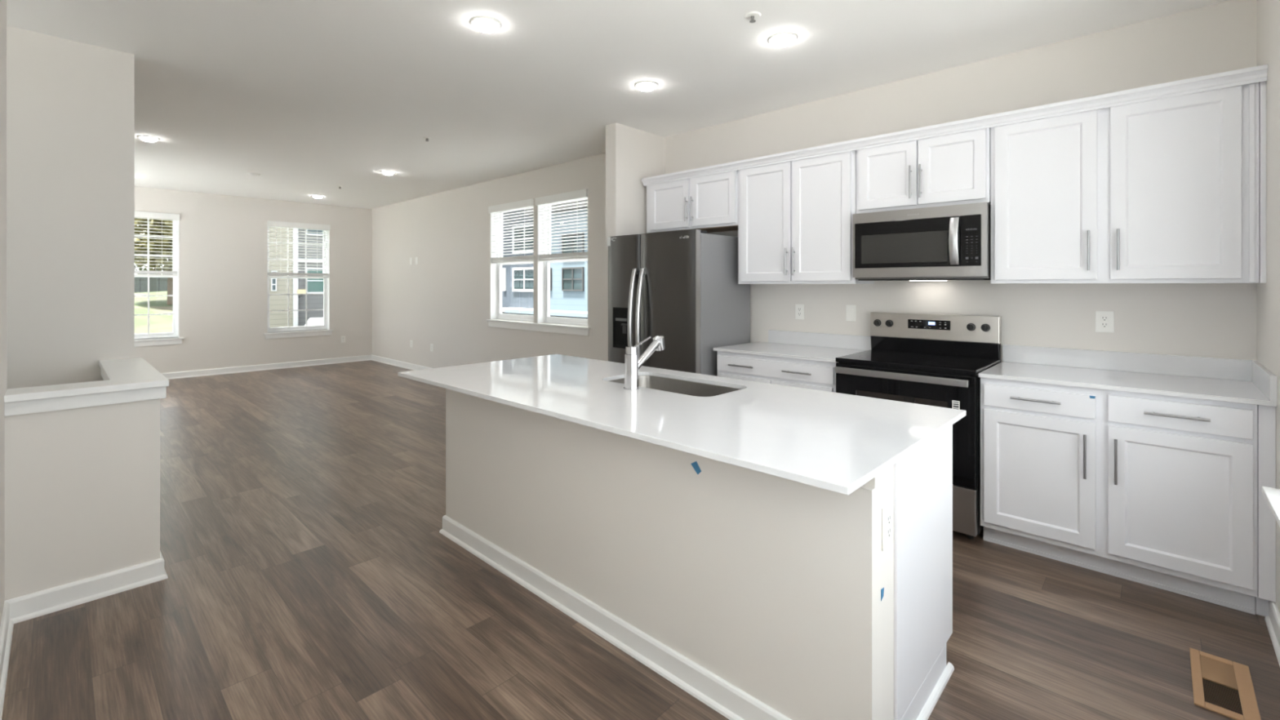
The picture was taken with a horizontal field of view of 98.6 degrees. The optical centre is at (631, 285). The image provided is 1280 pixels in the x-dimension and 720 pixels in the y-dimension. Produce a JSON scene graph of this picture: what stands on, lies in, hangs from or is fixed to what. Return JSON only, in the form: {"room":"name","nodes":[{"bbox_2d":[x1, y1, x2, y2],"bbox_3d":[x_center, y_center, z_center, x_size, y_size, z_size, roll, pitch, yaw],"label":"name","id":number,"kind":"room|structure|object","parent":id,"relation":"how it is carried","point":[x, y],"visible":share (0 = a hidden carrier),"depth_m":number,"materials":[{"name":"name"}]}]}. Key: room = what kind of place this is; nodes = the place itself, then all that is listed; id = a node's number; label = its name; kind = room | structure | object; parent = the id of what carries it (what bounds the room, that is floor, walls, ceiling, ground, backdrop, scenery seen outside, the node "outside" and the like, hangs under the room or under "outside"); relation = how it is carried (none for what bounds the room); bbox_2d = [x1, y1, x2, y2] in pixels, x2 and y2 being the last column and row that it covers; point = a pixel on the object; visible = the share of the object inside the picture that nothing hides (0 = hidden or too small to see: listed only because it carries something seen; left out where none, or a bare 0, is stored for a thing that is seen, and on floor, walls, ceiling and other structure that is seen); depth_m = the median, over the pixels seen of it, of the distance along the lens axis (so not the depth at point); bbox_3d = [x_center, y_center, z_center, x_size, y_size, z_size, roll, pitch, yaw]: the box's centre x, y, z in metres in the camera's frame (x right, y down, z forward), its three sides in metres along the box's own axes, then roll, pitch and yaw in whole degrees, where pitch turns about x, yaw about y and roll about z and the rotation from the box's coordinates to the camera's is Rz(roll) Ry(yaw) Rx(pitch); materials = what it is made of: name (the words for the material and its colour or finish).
{"room":"kitchen","nodes":[
{"label":"kitchen","id":0,"kind":"room"},
{"bbox_2d":[0,0,4,626],"bbox_3d":[-1.258,0.035,0.910,3.760,2.887,0.133,0,0,44],"label":"wall","id":1,"kind":"structure","parent":0,"point":[2,2],"depth_m":2.14,"materials":[{"name":"paint"}]},
{"bbox_2d":[4,0,6,392],"bbox_3d":[-3.078,0.685,1.814,0.120,4.187,1.343,0,0,44],"label":"wall","id":2,"kind":"structure","parent":0,"point":[5,0],"depth_m":2.27,"materials":[{"name":"paint"}]},
{"bbox_2d":[6,26,134,389],"bbox_3d":[-3.706,0.685,2.744,0.120,4.187,1.818,0,0,44],"label":"wall","id":3,"kind":"structure","parent":0,"point":[70,104],"depth_m":3.15,"materials":[{"name":"paint"}]},
{"bbox_2d":[4,399,159,600],"bbox_3d":[-2.791,1.579,2.803,1.121,2.200,0.483,0,0,44],"label":"wall","id":4,"kind":"structure","parent":0,"point":[82,484],"depth_m":2.40,"materials":[{"name":"paint"}]},
{"bbox_2d":[0,551,168,719],"bbox_3d":[-1.432,1.331,1.521,4.857,0.095,0.509,0,0,44],"label":"baseboard","id":5,"kind":"structure","parent":4,"relation":"attached to","point":[22,608],"depth_m":2.36,"materials":[{"name":"paint"}]},
{"bbox_2d":[4,368,165,416],"bbox_3d":[-2.777,0.501,2.804,1.141,0.059,0.503,0,0,44],"label":"trim","id":6,"kind":"structure","parent":4,"relation":"attached to","point":[22,407],"depth_m":2.39,"materials":[{"name":"paint"}]},
{"bbox_2d":[4,357,168,403],"bbox_3d":[-2.762,0.457,2.795,1.174,0.030,0.510,0,0,44],"label":"half wall cap","id":7,"kind":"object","parent":4,"relation":"on","point":[133,373],"depth_m":2.50,"materials":[{"name":"paint"}]},
{"bbox_2d":[134,186,371,373],"bbox_3d":[-6.469,0.035,8.560,0.160,2.887,4.960,0,0,44],"label":"wall","id":8,"kind":"structure","parent":0,"point":[223,238],"depth_m":8.75,"materials":[{"name":"paint"}]},
{"bbox_2d":[134,218,183,346],"bbox_3d":[-7.096,-0.088,7.887,0.205,1.924,1.040,0,0,44],"label":"window","id":9,"kind":"structure","parent":8,"relation":"in","point":[162,340],"depth_m":8.14,"materials":[{"name":"plastic"}]},
{"bbox_2d":[134,210,179,275],"bbox_3d":[-7.058,-0.595,7.851,0.090,0.921,0.948,0,0,44],"label":"window blind","id":10,"kind":"object","parent":9,"relation":"attached to","point":[143,215],"visible":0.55,"depth_m":8.02,"materials":[{"name":"white plastic"}]},
{"bbox_2d":[160,355,371,379],"bbox_3d":[-6.401,1.331,8.496,0.026,0.095,4.641,0,0,44],"label":"baseboard","id":11,"kind":"structure","parent":8,"relation":"attached to","point":[169,375],"depth_m":8.92,"materials":[{"name":"paint"}]},
{"bbox_2d":[263,226,333,338],"bbox_3d":[-5.674,-0.088,9.372,0.205,1.924,1.036,0,0,44],"label":"window","id":12,"kind":"structure","parent":8,"relation":"in","point":[291,333],"depth_m":9.46,"materials":[{"name":"plastic"}]},
{"bbox_2d":[266,220,330,277],"bbox_3d":[-5.636,-0.595,9.336,0.090,0.921,0.944,0,0,44],"label":"window blind","id":13,"kind":"object","parent":12,"relation":"attached to","point":[269,223],"visible":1,"depth_m":9.32,"materials":[{"name":"white plastic"}]},
{"bbox_2d":[341,336,345,342],"bbox_3d":[-5.146,0.964,9.820,0.008,0.117,0.072,0,0,44],"label":"wall outlet","id":14,"kind":"object","parent":8,"relation":"attached to","point":[343,338],"visible":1,"depth_m":9.82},
{"bbox_2d":[6,0,1230,208],"bbox_3d":[-2.793,-1.533,4.440,11.180,0.250,5.830,0,0,44],"label":"ceiling","id":15,"kind":"structure","parent":0,"point":[309,97],"depth_m":3.53,"materials":[{"name":"paint"}]},
{"bbox_2d":[137,135,159,142],"bbox_3d":[-4.606,-1.390,5.252,0.160,0.036,0.160,0,0,44],"label":"recessed light","id":16,"kind":"object","parent":15,"relation":"in","point":[146,138],"visible":1,"depth_m":5.22,"materials":[{"name":"white"}]},
{"bbox_2d":[246,172,260,176],"bbox_3d":[-4.770,-1.394,6.945,0.150,0.028,0.150,0,0,44],"label":"smoke detector","id":17,"kind":"object","parent":15,"relation":"attached to","point":[251,174],"visible":1,"depth_m":6.91,"materials":[{"name":"white plastic"}]},
{"bbox_2d":[311,195,323,198],"bbox_3d":[-4.956,-1.390,8.688,0.160,0.036,0.160,0,0,44],"label":"recessed light","id":18,"kind":"object","parent":15,"relation":"in","point":[313,196],"visible":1,"depth_m":8.64,"materials":[{"name":"white"}]},
{"bbox_2d":[381,170,395,175],"bbox_3d":[-3.031,-1.390,6.847,0.160,0.036,0.160,0,0,44],"label":"recessed light","id":19,"kind":"object","parent":15,"relation":"in","point":[384,172],"visible":1,"depth_m":6.80,"materials":[{"name":"white"}]},
{"bbox_2d":[382,171,393,175],"bbox_3d":[-3.031,-1.387,6.847,0.128,0.031,0.128,0,0,44],"label":"diffuser","id":20,"kind":"object","parent":19,"relation":"attached to","point":[388,173],"depth_m":6.81,"materials":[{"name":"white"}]},
{"bbox_2d":[470,16,501,32],"bbox_3d":[-0.785,-1.390,2.960,0.160,0.036,0.160,0,0,44],"label":"recessed light","id":21,"kind":"object","parent":15,"relation":"in","point":[482,24],"visible":1,"depth_m":2.92,"materials":[{"name":"white"}]},
{"bbox_2d":[473,18,497,32],"bbox_3d":[-0.785,-1.387,2.960,0.128,0.031,0.128,0,0,44],"label":"diffuser","id":22,"kind":"object","parent":21,"relation":"attached to","point":[485,25],"depth_m":2.93,"materials":[{"name":"white plastic"}]},
{"bbox_2d":[635,80,657,91],"bbox_3d":[0.103,-1.390,3.869,0.160,0.036,0.160,0,0,44],"label":"recessed light","id":23,"kind":"object","parent":15,"relation":"in","point":[644,86],"visible":1,"depth_m":3.83,"materials":[{"name":"white"}]},
{"bbox_2d":[637,82,655,91],"bbox_3d":[0.103,-1.387,3.869,0.128,0.031,0.128,0,0,44],"label":"diffuser","id":24,"kind":"object","parent":23,"relation":"attached to","point":[644,86],"depth_m":3.83,"materials":[{"name":"white plastic"}]},
{"bbox_2d":[744,11,760,22],"bbox_3d":[0.631,-1.392,2.872,0.084,0.032,0.084,0,0,44],"label":"sprinkler","id":25,"kind":"object","parent":15,"relation":"attached to","point":[753,15],"visible":1,"depth_m":2.86,"materials":[{"name":"metal"}]},
{"bbox_2d":[768,31,796,47],"bbox_3d":[0.860,-1.390,3.141,0.160,0.036,0.160,0,0,44],"label":"recessed light","id":26,"kind":"object","parent":15,"relation":"in","point":[785,38],"visible":1,"depth_m":3.10,"materials":[{"name":"white plastic"}]},
{"bbox_2d":[770,35,794,47],"bbox_3d":[0.860,-1.387,3.141,0.128,0.031,0.128,0,0,44],"label":"diffuser","id":27,"kind":"object","parent":26,"relation":"attached to","point":[779,41],"depth_m":3.11,"materials":[{"name":"white plastic"}]},
{"bbox_2d":[605,122,665,360],"bbox_3d":[0.052,-0.015,5.057,0.128,2.787,0.685,0,0,44],"label":"wall","id":28,"kind":"structure","parent":0,"point":[633,155],"depth_m":4.87,"materials":[{"name":"paint"}]},
{"bbox_2d":[1,360,1279,719],"bbox_3d":[-2.496,1.439,4.751,11.180,0.120,4.970,0,0,44],"label":"floor","id":29,"kind":"structure","parent":0,"point":[312,574],"depth_m":2.29,"materials":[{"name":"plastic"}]},
{"bbox_2d":[607,229,750,376],"bbox_3d":[0.356,0.485,4.568,0.934,1.788,0.829,0,0,44],"label":"refrigerator","id":30,"kind":"object","parent":29,"relation":"on","point":[682,287],"visible":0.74,"depth_m":4.25,"materials":[{"name":"grey metal"}]},
{"bbox_2d":[439,388,954,719],"bbox_3d":[0.081,0.932,2.562,2.374,0.894,0.859,0,0,44],"label":"kitchen island","id":31,"kind":"object","parent":29,"relation":"on","point":[755,594],"visible":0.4,"depth_m":1.84,"materials":[{"name":"paint"}]},
{"bbox_2d":[397,354,965,494],"bbox_3d":[-0.004,0.475,2.495,2.422,0.020,1.076,0,0,44],"label":"island countertop","id":32,"kind":"structure","parent":31,"relation":"on","point":[838,442],"depth_m":2.00,"materials":[{"name":"white stone"}]},
{"bbox_2d":[623,335,664,390],"bbox_3d":[0.084,0.345,2.523,0.131,0.240,0.255,0,0,44],"label":"faucet","id":33,"kind":"object","parent":32,"relation":"on","point":[633,363],"visible":1,"depth_m":2.46,"materials":[{"name":"silver metal"}]},
{"bbox_2d":[608,375,740,396],"bbox_3d":[0.190,0.572,2.629,0.709,0.173,0.404,0,0,44],"label":"sink","id":34,"kind":"object","parent":32,"relation":"in","point":[668,384],"visible":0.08,"depth_m":2.81,"materials":[{"name":"metal"}]},
{"bbox_2d":[690,461,701,474],"bbox_3d":[0.218,0.620,1.870,0.045,0.045,0.001,0,0,44],"label":"tape mark","id":35,"kind":"object","parent":31,"relation":"attached to","point":[695,464],"visible":1,"depth_m":1.87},
{"bbox_2d":[880,587,884,600],"bbox_3d":[0.693,0.852,1.521,0.001,0.032,0.022,0,0,44],"label":"tape mark","id":36,"kind":"object","parent":31,"relation":"attached to","point":[882,588],"visible":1,"depth_m":1.52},
{"bbox_2d":[881,501,893,551],"bbox_3d":[0.717,0.673,1.541,0.008,0.117,0.072,0,0,44],"label":"wall outlet","id":37,"kind":"object","parent":31,"relation":"attached to","point":[887,510],"visible":1,"depth_m":1.53,"materials":[{"name":"white plastic"}]},
{"bbox_2d":[886,511,891,540],"bbox_3d":[0.719,0.673,1.539,0.002,0.068,0.034,0,0,44],"label":"socket","id":38,"kind":"object","parent":37,"relation":"attached to","point":[888,513],"depth_m":1.54,"materials":[{"name":"white plastic"}]},
{"bbox_2d":[717,351,836,392],"bbox_3d":[1.157,0.932,3.983,0.913,0.893,0.665,0,0,44],"label":"base cabinet","id":39,"kind":"object","parent":29,"relation":"on","point":[800,373],"visible":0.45,"depth_m":3.73,"materials":[{"name":"white wood"}]},
{"bbox_2d":[713,329,871,362],"bbox_3d":[1.162,0.424,3.995,0.930,0.122,0.642,0,0,44],"label":"countertop","id":40,"kind":"structure","parent":39,"relation":"on","point":[821,347],"depth_m":4.04,"materials":[{"name":"white stone"}]},
{"bbox_2d":[835,311,1001,538],"bbox_3d":[1.748,0.783,3.380,0.761,1.191,0.702,0,0,44],"label":"range","id":41,"kind":"object","parent":29,"relation":"on","point":[931,359],"visible":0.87,"depth_m":3.24,"materials":[{"name":"black metal"}]},
{"bbox_2d":[835,349,1000,375],"bbox_3d":[1.760,0.463,3.392,0.761,0.026,0.627,0,0,44],"label":"cooktop","id":42,"kind":"object","parent":41,"relation":"in","point":[910,361],"depth_m":3.30,"materials":[{"name":"black glass"}]},
{"bbox_2d":[953,401,958,408],"bbox_3d":[1.746,0.647,2.965,0.026,0.038,0.001,0,0,44],"label":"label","id":43,"kind":"object","parent":41,"relation":"attached to","point":[955,403],"depth_m":2.97,"materials":[{"name":"white paper"}]},
{"bbox_2d":[980,377,1257,614],"bbox_3d":[2.400,0.932,2.793,0.978,0.893,0.665,0,0,44],"label":"base cabinet","id":44,"kind":"object","parent":29,"relation":"on","point":[1160,491],"visible":0.97,"depth_m":2.52,"materials":[{"name":"white wood"}]},
{"bbox_2d":[977,344,1276,406],"bbox_3d":[2.426,0.424,2.786,1.030,0.122,0.642,0,0,44],"label":"countertop","id":45,"kind":"structure","parent":44,"relation":"on","point":[1224,380],"depth_m":2.80,"materials":[{"name":"white stone"}]},
{"bbox_2d":[1189,647,1261,719],"bbox_3d":[2.036,1.376,1.897,0.150,0.006,0.385,0,0,44],"label":"floor vent","id":46,"kind":"object","parent":29,"relation":"in","point":[1221,686],"visible":1,"depth_m":1.88,"materials":[{"name":"brown wood"}]},
{"bbox_2d":[1254,404,1275,616],"bbox_3d":[2.792,0.932,2.457,0.048,0.893,0.609,0,0,44],"label":"strip","id":47,"kind":"object","parent":29,"relation":"on","point":[1266,415],"visible":0.39,"depth_m":2.24,"materials":[{"name":"white wood"}]},
{"bbox_2d":[371,0,1256,368],"bbox_3d":[-0.837,0.035,6.479,11.174,2.887,0.181,0,0,44],"label":"wall","id":48,"kind":"structure","parent":0,"point":[1206,320],"depth_m":3.90,"materials":[{"name":"paint"}]},
{"bbox_2d":[370,355,431,370],"bbox_3d":[-2.291,1.331,7.756,6.989,0.095,0.026,0,0,44],"label":"baseboard","id":49,"kind":"structure","parent":48,"relation":"attached to","point":[380,359],"depth_m":9.35,"materials":[{"name":"paint"}]},
{"bbox_2d":[409,340,413,347],"bbox_3d":[-3.614,0.959,9.034,0.090,0.117,0.008,0,0,44],"label":"wall outlet","id":50,"kind":"object","parent":48,"relation":"attached to","point":[411,341],"visible":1,"depth_m":9.02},
{"bbox_2d":[430,343,433,351],"bbox_3d":[-3.101,0.969,8.544,0.090,0.117,0.008,0,0,44],"label":"wall outlet","id":51,"kind":"object","parent":48,"relation":"attached to","point":[431,344],"visible":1,"depth_m":8.53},
{"bbox_2d":[490,205,533,322],"bbox_3d":[-1.489,-0.296,7.124,0.968,1.507,0.170,0,0,44],"label":"window","id":52,"kind":"structure","parent":48,"relation":"in","point":[495,268],"depth_m":7.42,"materials":[{"name":"plastic"}]},
{"bbox_2d":[488,198,533,263],"bbox_3d":[-1.537,-0.674,7.073,0.979,0.761,0.090,0,0,44],"label":"window blind","id":53,"kind":"object","parent":52,"relation":"attached to","point":[528,202],"visible":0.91,"depth_m":7.07,"materials":[{"name":"white plastic"}]},
{"bbox_2d":[486,319,590,336],"bbox_3d":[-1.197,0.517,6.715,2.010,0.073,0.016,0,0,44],"label":"trim","id":54,"kind":"structure","parent":48,"relation":"attached to","point":[495,324],"depth_m":6.59,"materials":[{"name":"paint"}]},
{"bbox_2d":[537,196,587,325],"bbox_3d":[-0.751,-0.296,6.418,0.912,1.507,0.170,0,0,44],"label":"window","id":55,"kind":"structure","parent":48,"relation":"in","point":[544,267],"depth_m":6.71,"materials":[{"name":"plastic"}]},
{"bbox_2d":[535,188,587,261],"bbox_3d":[-0.800,-0.674,6.367,0.923,0.761,0.090,0,0,44],"label":"window blind","id":56,"kind":"object","parent":55,"relation":"attached to","point":[580,193],"visible":0.87,"depth_m":6.35,"materials":[{"name":"white plastic"}]},
{"bbox_2d":[646,170,737,233],"bbox_3d":[0.578,-0.689,4.727,0.959,0.444,0.391,0,0,44],"label":"upper cabinet","id":57,"kind":"object","parent":48,"relation":"attached to","point":[708,203],"visible":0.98,"depth_m":4.56,"materials":[{"name":"white wood"}]},
{"bbox_2d":[795,304,804,319],"bbox_3d":[1.310,0.207,4.293,0.072,0.117,0.008,0,0,44],"label":"wall outlet","id":58,"kind":"object","parent":48,"relation":"attached to","point":[799,308],"visible":1,"depth_m":4.29,"materials":[{"name":"white plastic"}]},
{"bbox_2d":[797,307,801,315],"bbox_3d":[1.308,0.207,4.291,0.034,0.068,0.002,0,0,44],"label":"socket","id":59,"kind":"object","parent":58,"relation":"attached to","point":[799,309],"depth_m":4.29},
{"bbox_2d":[737,150,874,284],"bbox_3d":[1.256,-0.461,4.078,0.911,0.901,0.391,0,0,44],"label":"upper cabinet","id":60,"kind":"object","parent":48,"relation":"attached to","point":[795,217],"visible":0.98,"depth_m":3.92,"materials":[{"name":"white wood"}]},
{"bbox_2d":[768,329,871,350],"bbox_3d":[1.414,0.414,4.186,0.830,0.102,0.018,0,0,44],"label":"backsplash","id":61,"kind":"structure","parent":48,"relation":"attached to","point":[809,339],"depth_m":4.16,"materials":[{"name":"white stone"}]},
{"bbox_2d":[845,305,856,321],"bbox_3d":[1.599,0.203,4.016,0.072,0.117,0.009,0,0,44],"label":"wall plate","id":62,"kind":"object","parent":48,"relation":"attached to","point":[851,310],"visible":1,"depth_m":4.01,"materials":[{"name":"white plastic"}]},
{"bbox_2d":[856,127,991,213],"bbox_3d":[1.862,-0.692,3.498,0.757,0.438,0.391,0,0,44],"label":"upper cabinet","id":63,"kind":"object","parent":48,"relation":"attached to","point":[953,169],"visible":0.95,"depth_m":3.34,"materials":[{"name":"white wood"}]},
{"bbox_2d":[852,202,991,280],"bbox_3d":[1.843,-0.248,3.477,0.754,0.438,0.448,0,0,44],"label":"microwave","id":64,"kind":"object","parent":63,"relation":"attached to","point":[952,242],"visible":0.97,"depth_m":3.31,"materials":[{"name":"silver metal"}]},
{"bbox_2d":[641,64,1267,186],"bbox_3d":[1.542,-0.923,3.800,3.710,0.064,0.388,0,0,44],"label":"crown molding","id":65,"kind":"structure","parent":48,"relation":"attached to","point":[1255,74],"depth_m":3.04,"materials":[{"name":"white wood"}]},
{"bbox_2d":[1095,311,1114,333],"bbox_3d":[2.614,0.202,3.044,0.079,0.117,0.008,0,0,44],"label":"wall outlet","id":66,"kind":"object","parent":48,"relation":"attached to","point":[1104,320],"visible":1,"depth_m":3.04,"materials":[{"name":"white plastic"}]},
{"bbox_2d":[1100,315,1108,328],"bbox_3d":[2.612,0.202,3.042,0.034,0.068,0.002,0,0,44],"label":"socket","id":67,"kind":"object","parent":66,"relation":"attached to","point":[1104,319],"depth_m":3.04,"materials":[{"name":"white plastic"}]},
{"bbox_2d":[991,81,1266,283],"bbox_3d":[2.511,-0.461,2.876,1.032,0.901,0.391,0,0,44],"label":"upper cabinet","id":68,"kind":"object","parent":48,"relation":"attached to","point":[1156,191],"depth_m":2.70,"materials":[{"name":"white wood"}]},
{"bbox_2d":[1002,344,1256,381],"bbox_3d":[2.641,0.414,3.011,1.030,0.102,0.018,0,0,44],"label":"backsplash","id":69,"kind":"structure","parent":48,"relation":"attached to","point":[1175,365],"depth_m":2.95,"materials":[{"name":"white stone"}]},
{"bbox_2d":[1256,0,1279,613],"bbox_3d":[1.585,0.035,1.045,0.160,2.887,4.320,0,0,44],"label":"wall","id":70,"kind":"structure","parent":0,"point":[1268,11],"depth_m":2.28,"materials":[{"name":"paint"}]},
{"bbox_2d":[1262,486,1279,527],"bbox_3d":[1.270,0.745,0.814,0.165,0.022,3.170,0,0,44],"label":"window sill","id":71,"kind":"structure","parent":70,"relation":"attached to","point":[1272,495],"depth_m":1.89,"materials":[{"name":"paint"}]},
{"bbox_2d":[1264,600,1279,666],"bbox_3d":[1.380,1.331,0.966,0.026,0.095,3.597,0,0,44],"label":"baseboard","id":72,"kind":"structure","parent":70,"relation":"attached to","point":[1273,620],"depth_m":2.15,"materials":[{"name":"paint"}]},
{"label":"outside","id":73,"kind":"structure","parent":0,"visible":0},
{"bbox_2d":[134,291,173,333],"bbox_3d":[-39.731,1.780,33.199,116.000,2.977,105.000,0,0,44],"label":"ground","id":74,"kind":"structure","parent":73,"point":[157,304],"depth_m":34.25,"materials":[{"name":"green plant"}]},
{"bbox_2d":[134,277,167,293],"bbox_3d":[-45.718,0.079,41.297,0.350,2.000,20.580,0,0,44],"label":"fence","id":75,"kind":"object","parent":74,"relation":"on","point":[156,284],"visible":0.02,"depth_m":46.59,"materials":[{"name":"grey wood"}]},
{"bbox_2d":[134,248,167,274],"bbox_3d":[-47.034,-1.409,43.649,2.722,5.236,20.381,0,0,44],"label":"hedge","id":76,"kind":"object","parent":74,"relation":"on","point":[135,265],"visible":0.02,"depth_m":47.83,"materials":[{"name":"green plant"}]},
{"bbox_2d":[134,217,173,304],"bbox_3d":[-32.103,-3.544,38.383,6.624,9.788,6.531,0,0,44],"label":"tree","id":77,"kind":"object","parent":74,"relation":"on","point":[153,261],"visible":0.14,"depth_m":36.73,"materials":[{"name":"green plant"}]},
{"bbox_2d":[269,226,323,327],"bbox_3d":[-13.822,-1.521,24.112,6.800,9.200,8.900,0,0,44],"label":"house","id":78,"kind":"structure","parent":74,"relation":"on","point":[277,286],"depth_m":20.82,"materials":[{"name":"beige"}]},
{"bbox_2d":[297,288,306,293],"bbox_3d":[-12.710,0.259,21.123,0.460,0.200,0.320,0,0,44],"label":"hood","id":79,"kind":"object","parent":78,"relation":"attached to","point":[299,291],"depth_m":20.97,"materials":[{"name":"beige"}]},
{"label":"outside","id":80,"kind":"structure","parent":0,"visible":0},
{"bbox_3d":[6.995,3.049,19.829,30.000,0.040,29.700,0,0,44],"label":"driveway","id":81,"kind":"object","parent":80,"visible":0},
{"bbox_2d":[304,317,323,325],"bbox_3d":[-9.868,2.140,21.302,1.900,1.879,4.624,0,0,44],"label":"parked car","id":82,"kind":"object","parent":81,"relation":"on","point":[312,321],"visible":0.04,"depth_m":19.81,"materials":[{"name":"paint"}]},
{"bbox_2d":[502,208,533,314],"bbox_3d":[-5.274,-1.471,26.173,10.500,9.100,6.700,0,0,44],"label":"house","id":83,"kind":"structure","parent":81,"relation":"on","point":[517,279],"depth_m":22.42,"materials":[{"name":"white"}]},
{"bbox_2d":[502,267,506,290],"bbox_3d":[-5.337,-0.246,23.071,0.200,0.950,0.050,0,0,44],"label":"shutter","id":84,"kind":"object","parent":83,"relation":"hanging from","point":[504,268],"depth_m":23.02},
{"bbox_2d":[504,199,587,319],"bbox_3d":[1.000,-0.221,19.061,8.400,6.600,7.100,0,0,44],"label":"house","id":85,"kind":"structure","parent":81,"relation":"on","point":[568,280],"depth_m":18.58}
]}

